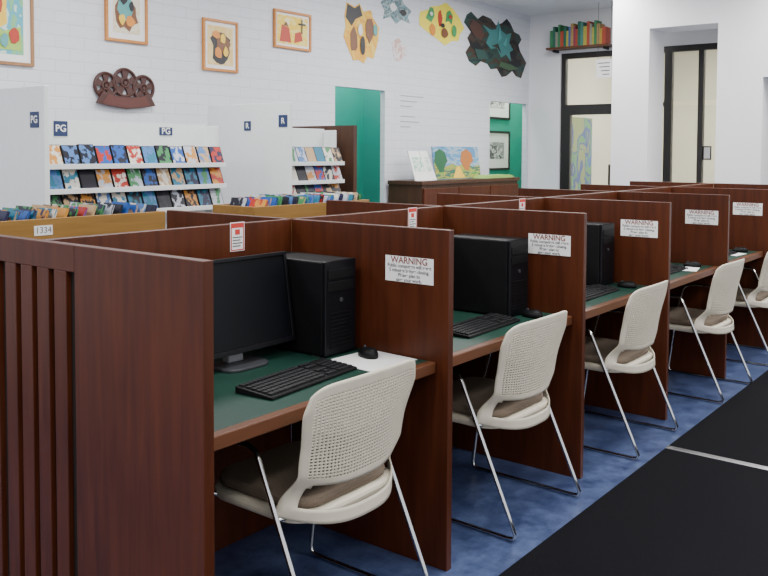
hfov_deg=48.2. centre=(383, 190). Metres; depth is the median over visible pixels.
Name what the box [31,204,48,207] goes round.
case
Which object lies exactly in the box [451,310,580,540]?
chair
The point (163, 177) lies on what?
case
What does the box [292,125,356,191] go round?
bookcase
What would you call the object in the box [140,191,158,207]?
case
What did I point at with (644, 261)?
study carrel
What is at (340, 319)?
grille
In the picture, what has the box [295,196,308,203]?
case
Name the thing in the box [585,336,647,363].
seat cushion
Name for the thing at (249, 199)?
case
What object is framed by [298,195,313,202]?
case
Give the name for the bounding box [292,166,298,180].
case
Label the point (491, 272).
computer tower
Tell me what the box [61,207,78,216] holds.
case
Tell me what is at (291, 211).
bin
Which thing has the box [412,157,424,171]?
picture
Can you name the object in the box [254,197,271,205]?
case
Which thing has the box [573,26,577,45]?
book
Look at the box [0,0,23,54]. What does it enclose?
artwork
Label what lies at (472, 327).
keyboard
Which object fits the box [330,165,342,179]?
case
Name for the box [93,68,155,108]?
wall sign
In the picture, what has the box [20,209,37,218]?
case
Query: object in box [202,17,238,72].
framed picture
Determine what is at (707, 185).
study carrel
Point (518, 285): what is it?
grille
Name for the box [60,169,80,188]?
case
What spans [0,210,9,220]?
case
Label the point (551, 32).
book
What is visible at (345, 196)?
case
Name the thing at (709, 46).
window
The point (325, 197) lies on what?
case
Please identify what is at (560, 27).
book
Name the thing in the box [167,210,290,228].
study carrel
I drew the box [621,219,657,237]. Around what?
notice
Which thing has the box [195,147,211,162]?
case
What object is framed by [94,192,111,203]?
case
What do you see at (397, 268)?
notice
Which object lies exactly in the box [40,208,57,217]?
case
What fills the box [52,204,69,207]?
case
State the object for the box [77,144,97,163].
case
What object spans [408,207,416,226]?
notice
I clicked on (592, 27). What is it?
book
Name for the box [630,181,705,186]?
study carrel
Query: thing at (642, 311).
chair
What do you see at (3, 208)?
case
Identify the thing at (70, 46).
wall
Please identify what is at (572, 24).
book
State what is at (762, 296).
seat cushion
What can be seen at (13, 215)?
case
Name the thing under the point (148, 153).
case
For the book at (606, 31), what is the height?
0.209 m
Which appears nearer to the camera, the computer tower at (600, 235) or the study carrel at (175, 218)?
the study carrel at (175, 218)
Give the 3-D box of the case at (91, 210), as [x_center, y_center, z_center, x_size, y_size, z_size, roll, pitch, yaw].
[-1.472,0.162,4.187,0.132,0.182,0.081,2,3,38]
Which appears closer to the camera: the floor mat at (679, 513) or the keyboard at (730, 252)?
the floor mat at (679, 513)
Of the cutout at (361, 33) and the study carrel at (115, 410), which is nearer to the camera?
the study carrel at (115, 410)
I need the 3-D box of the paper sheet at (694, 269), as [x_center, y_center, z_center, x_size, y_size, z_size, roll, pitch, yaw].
[1.926,0.506,5.555,0.200,0.002,0.200,2,3,26]
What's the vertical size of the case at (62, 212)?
0.182 m
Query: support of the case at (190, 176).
on the shelf unit at (25, 167)
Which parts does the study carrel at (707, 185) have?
panel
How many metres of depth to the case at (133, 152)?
5.04 m
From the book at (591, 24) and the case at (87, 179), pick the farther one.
the book at (591, 24)
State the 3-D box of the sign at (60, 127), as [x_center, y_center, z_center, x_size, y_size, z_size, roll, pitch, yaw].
[-1.824,-0.348,4.845,0.004,0.085,0.085,2,3,38]
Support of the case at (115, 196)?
on the shelf unit at (25, 167)
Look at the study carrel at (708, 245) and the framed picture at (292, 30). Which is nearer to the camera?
the study carrel at (708, 245)
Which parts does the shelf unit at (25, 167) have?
panel, shelf, shelf, shelf, panel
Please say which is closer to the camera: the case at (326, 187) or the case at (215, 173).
the case at (215, 173)
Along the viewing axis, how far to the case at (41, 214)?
3.98 m
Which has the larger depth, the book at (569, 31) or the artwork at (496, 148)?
the artwork at (496, 148)
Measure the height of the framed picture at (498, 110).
0.480 m
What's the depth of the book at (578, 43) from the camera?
10.70 m
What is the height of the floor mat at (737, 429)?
0.010 m
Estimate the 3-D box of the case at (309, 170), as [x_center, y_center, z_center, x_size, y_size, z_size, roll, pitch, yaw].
[-0.542,-0.118,6.255,0.065,0.119,0.098,2,3,38]
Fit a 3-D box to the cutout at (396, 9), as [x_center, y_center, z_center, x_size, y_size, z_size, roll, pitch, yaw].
[0.132,-1.899,9.018,0.007,0.306,0.542,2,3,38]
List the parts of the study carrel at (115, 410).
panel, panel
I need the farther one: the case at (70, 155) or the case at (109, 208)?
the case at (70, 155)
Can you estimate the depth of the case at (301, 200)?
5.34 m
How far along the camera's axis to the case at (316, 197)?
5.45 m
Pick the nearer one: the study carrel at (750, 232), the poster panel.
the study carrel at (750, 232)
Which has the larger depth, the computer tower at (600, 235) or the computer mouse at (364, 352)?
the computer tower at (600, 235)
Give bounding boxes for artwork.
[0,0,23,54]
[113,0,139,34]
[207,24,232,66]
[277,14,307,46]
[490,101,503,108]
[490,142,503,158]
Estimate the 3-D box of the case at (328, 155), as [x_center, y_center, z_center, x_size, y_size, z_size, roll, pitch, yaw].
[-0.423,-0.261,6.402,0.066,0.122,0.098,2,3,38]
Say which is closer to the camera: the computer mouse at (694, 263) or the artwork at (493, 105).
the computer mouse at (694, 263)
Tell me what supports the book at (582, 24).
on the wall shelf at (606, 46)
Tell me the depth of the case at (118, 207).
4.29 m
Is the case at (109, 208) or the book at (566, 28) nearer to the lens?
the case at (109, 208)
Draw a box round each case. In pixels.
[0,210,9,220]
[2,207,19,210]
[2,210,18,220]
[13,210,30,219]
[16,205,32,209]
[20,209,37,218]
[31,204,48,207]
[32,209,49,218]
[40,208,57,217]
[43,204,60,208]
[49,145,63,163]
[50,169,63,188]
[50,195,61,204]
[51,207,68,217]
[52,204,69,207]
[60,145,80,163]
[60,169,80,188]
[60,194,78,204]
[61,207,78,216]
[69,202,87,205]
[70,206,87,215]
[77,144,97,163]
[77,169,97,187]
[77,193,95,203]
[78,204,96,215]
[88,204,105,214]
[93,146,113,163]
[94,169,113,187]
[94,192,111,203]
[101,204,114,214]
[105,203,122,213]
[109,145,128,163]
[109,168,128,186]
[110,192,126,201]
[112,201,129,213]
[125,145,143,162]
[125,168,143,186]
[125,191,142,203]
[128,204,138,212]
[130,203,146,212]
[140,146,157,162]
[140,168,157,185]
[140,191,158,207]
[145,204,157,211]
[154,145,171,162]
[154,168,171,185]
[154,190,171,207]
[168,146,185,162]
[168,168,185,184]
[168,190,185,206]
[182,146,198,162]
[182,168,198,184]
[182,189,198,206]
[193,167,211,183]
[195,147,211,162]
[195,189,211,205]
[208,147,223,162]
[208,167,223,183]
[208,188,223,204]
[230,197,247,205]
[238,197,253,206]
[249,199,267,206]
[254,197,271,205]
[264,197,277,205]
[266,195,282,204]
[281,197,288,204]
[282,196,293,204]
[289,196,298,203]
[292,146,298,161]
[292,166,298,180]
[292,185,296,193]
[292,196,305,203]
[295,147,307,161]
[295,166,307,180]
[295,185,305,193]
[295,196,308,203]
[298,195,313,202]
[304,147,316,161]
[304,166,316,179]
[304,184,314,191]
[304,194,319,202]
[309,194,323,202]
[313,147,325,161]
[313,165,325,179]
[313,184,323,191]
[322,147,333,161]
[322,165,333,179]
[322,184,331,191]
[323,193,339,199]
[323,196,329,201]
[330,147,342,160]
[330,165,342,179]
[331,183,340,191]
[339,193,348,200]
[342,192,357,199]
[348,194,354,200]
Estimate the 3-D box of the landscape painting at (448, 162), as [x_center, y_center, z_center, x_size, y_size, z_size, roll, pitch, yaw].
[0.813,-0.307,9.588,0.072,0.359,0.920,2,3,38]
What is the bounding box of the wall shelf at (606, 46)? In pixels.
[546,43,612,52]
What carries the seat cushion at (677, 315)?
on the chair at (716, 319)
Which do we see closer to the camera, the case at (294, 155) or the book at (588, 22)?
the case at (294, 155)
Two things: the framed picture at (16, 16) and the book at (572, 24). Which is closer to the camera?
the framed picture at (16, 16)
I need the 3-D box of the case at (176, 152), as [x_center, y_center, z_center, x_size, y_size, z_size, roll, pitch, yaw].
[-1.280,-0.212,5.296,0.064,0.117,0.098,2,3,38]
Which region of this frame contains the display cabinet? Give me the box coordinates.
[388,177,519,204]
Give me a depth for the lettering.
9.24 m
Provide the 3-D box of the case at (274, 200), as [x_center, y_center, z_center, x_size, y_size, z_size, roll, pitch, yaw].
[-0.711,0.133,5.169,0.132,0.182,0.081,2,3,38]
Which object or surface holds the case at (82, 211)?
in the bin at (46, 228)
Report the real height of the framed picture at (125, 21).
0.440 m
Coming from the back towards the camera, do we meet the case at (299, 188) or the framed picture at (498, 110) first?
the framed picture at (498, 110)
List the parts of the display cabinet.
door, door, door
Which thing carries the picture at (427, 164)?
attached to the poster at (422, 169)
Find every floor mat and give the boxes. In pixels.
[498,448,767,575]
[669,370,767,466]
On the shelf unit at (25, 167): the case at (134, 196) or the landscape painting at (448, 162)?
the case at (134, 196)
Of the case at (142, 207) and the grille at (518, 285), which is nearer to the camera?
the grille at (518, 285)
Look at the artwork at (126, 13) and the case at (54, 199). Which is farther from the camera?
the artwork at (126, 13)
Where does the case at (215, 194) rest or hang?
on the shelf unit at (25, 167)
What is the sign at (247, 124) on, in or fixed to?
attached to the shelf unit at (258, 160)
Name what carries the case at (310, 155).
on the shelf unit at (258, 160)
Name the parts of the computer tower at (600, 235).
panel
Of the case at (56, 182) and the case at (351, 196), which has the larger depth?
the case at (351, 196)
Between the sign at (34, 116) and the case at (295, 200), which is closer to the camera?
the sign at (34, 116)
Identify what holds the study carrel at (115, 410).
on the floor
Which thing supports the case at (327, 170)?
on the shelf unit at (258, 160)
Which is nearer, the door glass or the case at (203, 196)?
the case at (203, 196)
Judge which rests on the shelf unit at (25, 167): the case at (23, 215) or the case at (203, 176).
the case at (203, 176)
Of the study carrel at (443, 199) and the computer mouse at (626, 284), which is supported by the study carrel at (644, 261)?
the computer mouse at (626, 284)
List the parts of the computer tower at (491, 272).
panel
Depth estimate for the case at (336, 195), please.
5.60 m
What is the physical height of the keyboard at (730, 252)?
0.026 m
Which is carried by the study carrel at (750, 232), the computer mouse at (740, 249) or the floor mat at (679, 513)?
the computer mouse at (740, 249)
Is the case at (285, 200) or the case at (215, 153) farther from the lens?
the case at (215, 153)
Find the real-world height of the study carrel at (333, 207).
1.224 m
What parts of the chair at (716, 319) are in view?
leg frame, seat, leg frame, backrest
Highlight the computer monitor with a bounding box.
[213,251,295,372]
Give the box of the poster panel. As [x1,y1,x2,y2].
[571,117,591,189]
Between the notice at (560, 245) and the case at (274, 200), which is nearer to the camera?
the notice at (560, 245)
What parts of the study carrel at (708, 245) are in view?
panel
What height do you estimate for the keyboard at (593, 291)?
0.026 m
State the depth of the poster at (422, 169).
8.94 m
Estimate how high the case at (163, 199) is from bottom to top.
0.121 m
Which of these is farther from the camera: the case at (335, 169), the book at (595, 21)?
the book at (595, 21)
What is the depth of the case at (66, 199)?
4.72 m
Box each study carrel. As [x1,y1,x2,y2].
[0,219,453,575]
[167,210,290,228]
[291,206,586,478]
[326,200,438,214]
[437,193,538,205]
[443,197,671,419]
[518,188,610,196]
[543,191,729,378]
[580,184,665,190]
[617,187,767,346]
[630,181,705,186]
[670,183,767,192]
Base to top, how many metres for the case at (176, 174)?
0.128 m
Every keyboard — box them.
[235,358,356,399]
[453,313,519,338]
[586,284,619,300]
[670,264,687,273]
[729,250,737,255]
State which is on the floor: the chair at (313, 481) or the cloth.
the chair at (313, 481)
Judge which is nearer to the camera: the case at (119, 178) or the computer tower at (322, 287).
the computer tower at (322, 287)
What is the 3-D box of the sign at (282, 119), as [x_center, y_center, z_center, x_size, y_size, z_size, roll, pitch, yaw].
[-0.709,-0.486,6.022,0.085,0.085,0.004,2,3,38]
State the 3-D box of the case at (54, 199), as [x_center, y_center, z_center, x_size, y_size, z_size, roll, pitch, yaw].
[-1.792,0.084,4.651,0.064,0.118,0.098,2,3,38]
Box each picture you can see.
[0,0,34,66]
[104,0,147,44]
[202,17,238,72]
[273,8,311,51]
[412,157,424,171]
[424,157,432,170]
[489,131,509,169]
[490,101,510,119]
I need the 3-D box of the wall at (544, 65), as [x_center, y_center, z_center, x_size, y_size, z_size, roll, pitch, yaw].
[5.508,-0.514,8.705,8.978,3.293,0.140,2,3,38]
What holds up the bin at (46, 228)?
on the floor
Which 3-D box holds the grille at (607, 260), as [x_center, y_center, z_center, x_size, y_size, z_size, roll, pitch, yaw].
[1.260,0.442,4.828,0.002,0.132,0.120,2,3,38]
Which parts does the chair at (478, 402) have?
leg frame, seat, backrest, leg frame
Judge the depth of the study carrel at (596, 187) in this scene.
7.29 m
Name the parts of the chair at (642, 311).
leg frame, seat, leg frame, backrest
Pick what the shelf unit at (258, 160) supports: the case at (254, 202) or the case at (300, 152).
the case at (300, 152)
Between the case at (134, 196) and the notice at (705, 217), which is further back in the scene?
the notice at (705, 217)
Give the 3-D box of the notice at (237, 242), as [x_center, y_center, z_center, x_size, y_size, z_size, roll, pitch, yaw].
[-0.555,0.175,3.249,0.002,0.110,0.072,2,3,38]
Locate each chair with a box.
[214,359,428,575]
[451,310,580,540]
[583,280,677,459]
[668,259,752,403]
[726,252,767,366]
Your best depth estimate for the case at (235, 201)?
5.19 m
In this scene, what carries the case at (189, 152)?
on the shelf unit at (25, 167)
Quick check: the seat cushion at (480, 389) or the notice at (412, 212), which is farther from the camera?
the notice at (412, 212)
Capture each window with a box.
[662,46,669,181]
[667,44,701,182]
[699,43,717,182]
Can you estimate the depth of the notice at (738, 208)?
6.62 m
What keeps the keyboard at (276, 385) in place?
on the study carrel at (115, 410)
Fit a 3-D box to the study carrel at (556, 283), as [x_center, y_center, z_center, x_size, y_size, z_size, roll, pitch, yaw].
[0.270,0.721,3.746,0.796,1.224,1.106,2,3,38]
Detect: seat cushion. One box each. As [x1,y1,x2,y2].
[220,440,384,507]
[452,377,542,417]
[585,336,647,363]
[669,307,727,325]
[735,288,767,301]
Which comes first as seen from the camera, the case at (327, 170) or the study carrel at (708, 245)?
the study carrel at (708, 245)
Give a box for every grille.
[330,309,351,349]
[512,279,525,310]
[603,256,612,281]
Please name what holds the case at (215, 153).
on the shelf unit at (25, 167)
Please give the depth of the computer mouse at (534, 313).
3.88 m
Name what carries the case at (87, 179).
on the shelf unit at (25, 167)
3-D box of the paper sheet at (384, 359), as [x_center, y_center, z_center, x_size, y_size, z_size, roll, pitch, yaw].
[-0.045,0.609,3.078,0.230,0.002,0.240,3,3,42]
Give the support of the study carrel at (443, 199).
on the floor
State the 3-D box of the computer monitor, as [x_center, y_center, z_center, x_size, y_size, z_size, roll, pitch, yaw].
[-0.507,0.423,2.988,0.150,0.380,0.500,2,3,38]
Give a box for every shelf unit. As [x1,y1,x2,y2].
[0,85,225,228]
[208,102,344,203]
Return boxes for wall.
[0,0,529,202]
[335,87,521,201]
[528,7,717,188]
[610,0,767,184]
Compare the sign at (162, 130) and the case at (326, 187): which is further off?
the case at (326, 187)
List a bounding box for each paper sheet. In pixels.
[332,351,416,371]
[682,267,698,271]
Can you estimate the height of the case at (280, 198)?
0.185 m
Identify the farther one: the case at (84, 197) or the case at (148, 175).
the case at (148, 175)
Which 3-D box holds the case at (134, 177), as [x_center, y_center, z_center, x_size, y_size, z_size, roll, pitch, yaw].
[-1.474,-0.073,5.057,0.068,0.128,0.098,2,3,38]
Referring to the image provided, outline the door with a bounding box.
[560,50,611,189]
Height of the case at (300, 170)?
0.125 m
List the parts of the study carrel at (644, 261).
panel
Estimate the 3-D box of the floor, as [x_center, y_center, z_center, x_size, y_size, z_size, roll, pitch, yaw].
[2.285,1.271,5.878,10.500,0.050,17.000,2,3,38]
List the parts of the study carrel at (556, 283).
panel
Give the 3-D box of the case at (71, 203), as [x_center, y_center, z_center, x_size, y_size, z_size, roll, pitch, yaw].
[-1.564,0.153,4.321,0.132,0.182,0.081,2,3,38]
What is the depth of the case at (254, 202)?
5.11 m
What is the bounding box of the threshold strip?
[666,445,767,469]
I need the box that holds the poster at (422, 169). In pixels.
[407,151,436,180]
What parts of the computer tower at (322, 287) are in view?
panel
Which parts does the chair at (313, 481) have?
leg frame, cross rail, seat, backrest, leg frame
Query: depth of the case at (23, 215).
3.91 m
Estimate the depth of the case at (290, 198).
5.25 m
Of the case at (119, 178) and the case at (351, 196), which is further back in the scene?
the case at (351, 196)
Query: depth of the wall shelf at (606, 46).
10.73 m
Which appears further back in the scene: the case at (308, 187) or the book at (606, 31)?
the book at (606, 31)
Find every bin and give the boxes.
[0,210,164,238]
[213,199,368,218]
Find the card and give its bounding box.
[702,146,711,159]
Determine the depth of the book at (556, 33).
10.89 m
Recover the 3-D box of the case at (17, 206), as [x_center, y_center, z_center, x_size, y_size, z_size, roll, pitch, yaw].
[-1.745,0.166,4.088,0.132,0.179,0.090,2,3,38]
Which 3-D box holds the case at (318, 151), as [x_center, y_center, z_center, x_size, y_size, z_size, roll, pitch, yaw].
[-0.482,-0.258,6.326,0.066,0.124,0.098,2,3,38]
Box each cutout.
[343,2,378,62]
[381,0,410,23]
[392,38,406,61]
[419,3,463,44]
[464,12,525,77]
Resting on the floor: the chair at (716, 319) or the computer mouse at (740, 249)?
the chair at (716, 319)
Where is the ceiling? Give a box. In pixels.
[472,0,612,15]
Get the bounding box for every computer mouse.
[355,345,377,359]
[522,308,542,318]
[608,280,636,287]
[682,261,700,267]
[730,247,747,251]
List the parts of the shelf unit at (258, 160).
panel, shelf, shelf, panel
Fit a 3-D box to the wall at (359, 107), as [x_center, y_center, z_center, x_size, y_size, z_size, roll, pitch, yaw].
[0.973,-0.640,10.996,0.882,3.293,7.600,2,3,38]
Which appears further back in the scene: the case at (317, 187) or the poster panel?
the poster panel
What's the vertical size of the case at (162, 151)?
0.122 m
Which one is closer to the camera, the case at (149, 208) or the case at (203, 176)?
the case at (149, 208)
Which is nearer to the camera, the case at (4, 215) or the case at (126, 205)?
the case at (4, 215)
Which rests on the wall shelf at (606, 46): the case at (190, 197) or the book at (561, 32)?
the book at (561, 32)
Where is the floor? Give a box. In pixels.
[214,345,767,575]
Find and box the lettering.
[400,95,423,126]
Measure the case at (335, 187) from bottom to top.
0.126 m
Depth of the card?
10.03 m
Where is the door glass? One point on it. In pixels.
(584, 87)
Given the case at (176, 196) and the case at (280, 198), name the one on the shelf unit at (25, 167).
the case at (176, 196)
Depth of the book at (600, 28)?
10.53 m
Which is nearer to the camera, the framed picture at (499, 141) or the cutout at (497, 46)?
the cutout at (497, 46)
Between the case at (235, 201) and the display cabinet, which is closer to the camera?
the case at (235, 201)
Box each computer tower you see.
[273,251,355,356]
[453,234,527,315]
[586,221,613,284]
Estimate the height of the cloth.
0.034 m
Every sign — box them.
[30,112,38,127]
[54,121,67,135]
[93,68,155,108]
[159,127,171,134]
[244,121,250,130]
[278,115,287,126]
[596,1,611,77]
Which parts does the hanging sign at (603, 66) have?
sign plate, cord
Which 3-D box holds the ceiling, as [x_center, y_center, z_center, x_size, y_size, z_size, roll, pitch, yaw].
[2.301,-2.068,5.726,10.500,0.050,17.000,2,3,38]
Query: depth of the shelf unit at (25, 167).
4.79 m
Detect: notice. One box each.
[230,222,244,251]
[385,255,433,285]
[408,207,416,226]
[519,198,524,209]
[528,233,570,255]
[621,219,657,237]
[685,210,717,224]
[733,202,762,215]
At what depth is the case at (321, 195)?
5.48 m
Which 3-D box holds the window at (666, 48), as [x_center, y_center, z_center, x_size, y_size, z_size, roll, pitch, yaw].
[3.207,-0.345,10.491,0.550,2.770,0.070,2,3,38]
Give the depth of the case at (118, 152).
4.96 m
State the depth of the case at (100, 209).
4.21 m
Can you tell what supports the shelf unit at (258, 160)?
on the floor
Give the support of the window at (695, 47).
in the wall at (544, 65)
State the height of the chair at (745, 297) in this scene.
0.834 m
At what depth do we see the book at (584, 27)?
10.65 m
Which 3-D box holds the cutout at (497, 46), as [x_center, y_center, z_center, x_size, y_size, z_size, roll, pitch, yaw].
[1.408,-1.788,10.664,0.017,0.743,1.525,2,3,38]
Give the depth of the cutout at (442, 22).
9.70 m
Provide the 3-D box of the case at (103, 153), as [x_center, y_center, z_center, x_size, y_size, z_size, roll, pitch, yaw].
[-1.599,-0.196,4.885,0.064,0.117,0.098,2,3,38]
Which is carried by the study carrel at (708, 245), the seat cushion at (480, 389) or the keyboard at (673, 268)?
the keyboard at (673, 268)
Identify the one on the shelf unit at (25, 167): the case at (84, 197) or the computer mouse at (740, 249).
the case at (84, 197)
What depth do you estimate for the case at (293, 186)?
6.13 m
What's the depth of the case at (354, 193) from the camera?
5.75 m
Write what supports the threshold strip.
on the floor
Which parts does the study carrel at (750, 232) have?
panel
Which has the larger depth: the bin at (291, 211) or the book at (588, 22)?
the book at (588, 22)
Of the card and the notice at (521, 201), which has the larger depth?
the card
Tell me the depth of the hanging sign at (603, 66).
10.24 m
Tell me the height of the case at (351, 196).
0.179 m
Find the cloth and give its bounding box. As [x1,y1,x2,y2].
[473,174,512,177]
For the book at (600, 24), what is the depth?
10.55 m
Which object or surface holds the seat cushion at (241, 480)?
on the chair at (313, 481)
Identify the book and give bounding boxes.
[550,31,552,47]
[553,27,557,46]
[555,32,557,46]
[558,25,563,46]
[560,31,563,46]
[563,26,568,46]
[566,31,567,45]
[568,26,570,45]
[570,23,577,45]
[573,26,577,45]
[575,29,577,45]
[577,21,580,45]
[580,22,586,44]
[583,26,586,44]
[587,21,593,44]
[589,23,593,44]
[592,27,593,43]
[594,20,601,43]
[597,23,604,43]
[600,28,601,43]
[602,26,610,43]
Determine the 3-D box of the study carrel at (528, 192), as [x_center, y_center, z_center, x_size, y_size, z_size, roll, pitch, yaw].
[1.010,0.623,5.972,0.764,1.224,1.104,2,3,38]
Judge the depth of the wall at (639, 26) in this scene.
8.88 m
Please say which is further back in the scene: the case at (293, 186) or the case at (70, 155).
the case at (293, 186)
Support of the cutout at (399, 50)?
attached to the wall at (70, 46)
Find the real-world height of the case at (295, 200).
0.185 m
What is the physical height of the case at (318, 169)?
0.123 m
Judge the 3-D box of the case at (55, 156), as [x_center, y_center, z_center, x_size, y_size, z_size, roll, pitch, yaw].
[-1.791,-0.187,4.639,0.065,0.120,0.098,2,3,38]
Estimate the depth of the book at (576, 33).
10.72 m
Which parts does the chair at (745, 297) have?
leg frame, seat, backrest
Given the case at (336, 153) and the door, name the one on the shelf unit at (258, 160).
the case at (336, 153)
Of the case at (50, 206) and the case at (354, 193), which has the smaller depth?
the case at (50, 206)
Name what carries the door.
in the wall at (544, 65)
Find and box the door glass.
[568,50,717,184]
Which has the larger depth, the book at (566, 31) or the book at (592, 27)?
the book at (566, 31)
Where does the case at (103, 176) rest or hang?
on the shelf unit at (25, 167)
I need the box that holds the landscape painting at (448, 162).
[431,146,480,179]
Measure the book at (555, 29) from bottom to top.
0.264 m
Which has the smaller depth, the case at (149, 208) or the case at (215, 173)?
the case at (149, 208)
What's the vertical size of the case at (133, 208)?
0.185 m
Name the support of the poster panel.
attached to the door glass
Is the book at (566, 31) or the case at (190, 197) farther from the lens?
the book at (566, 31)

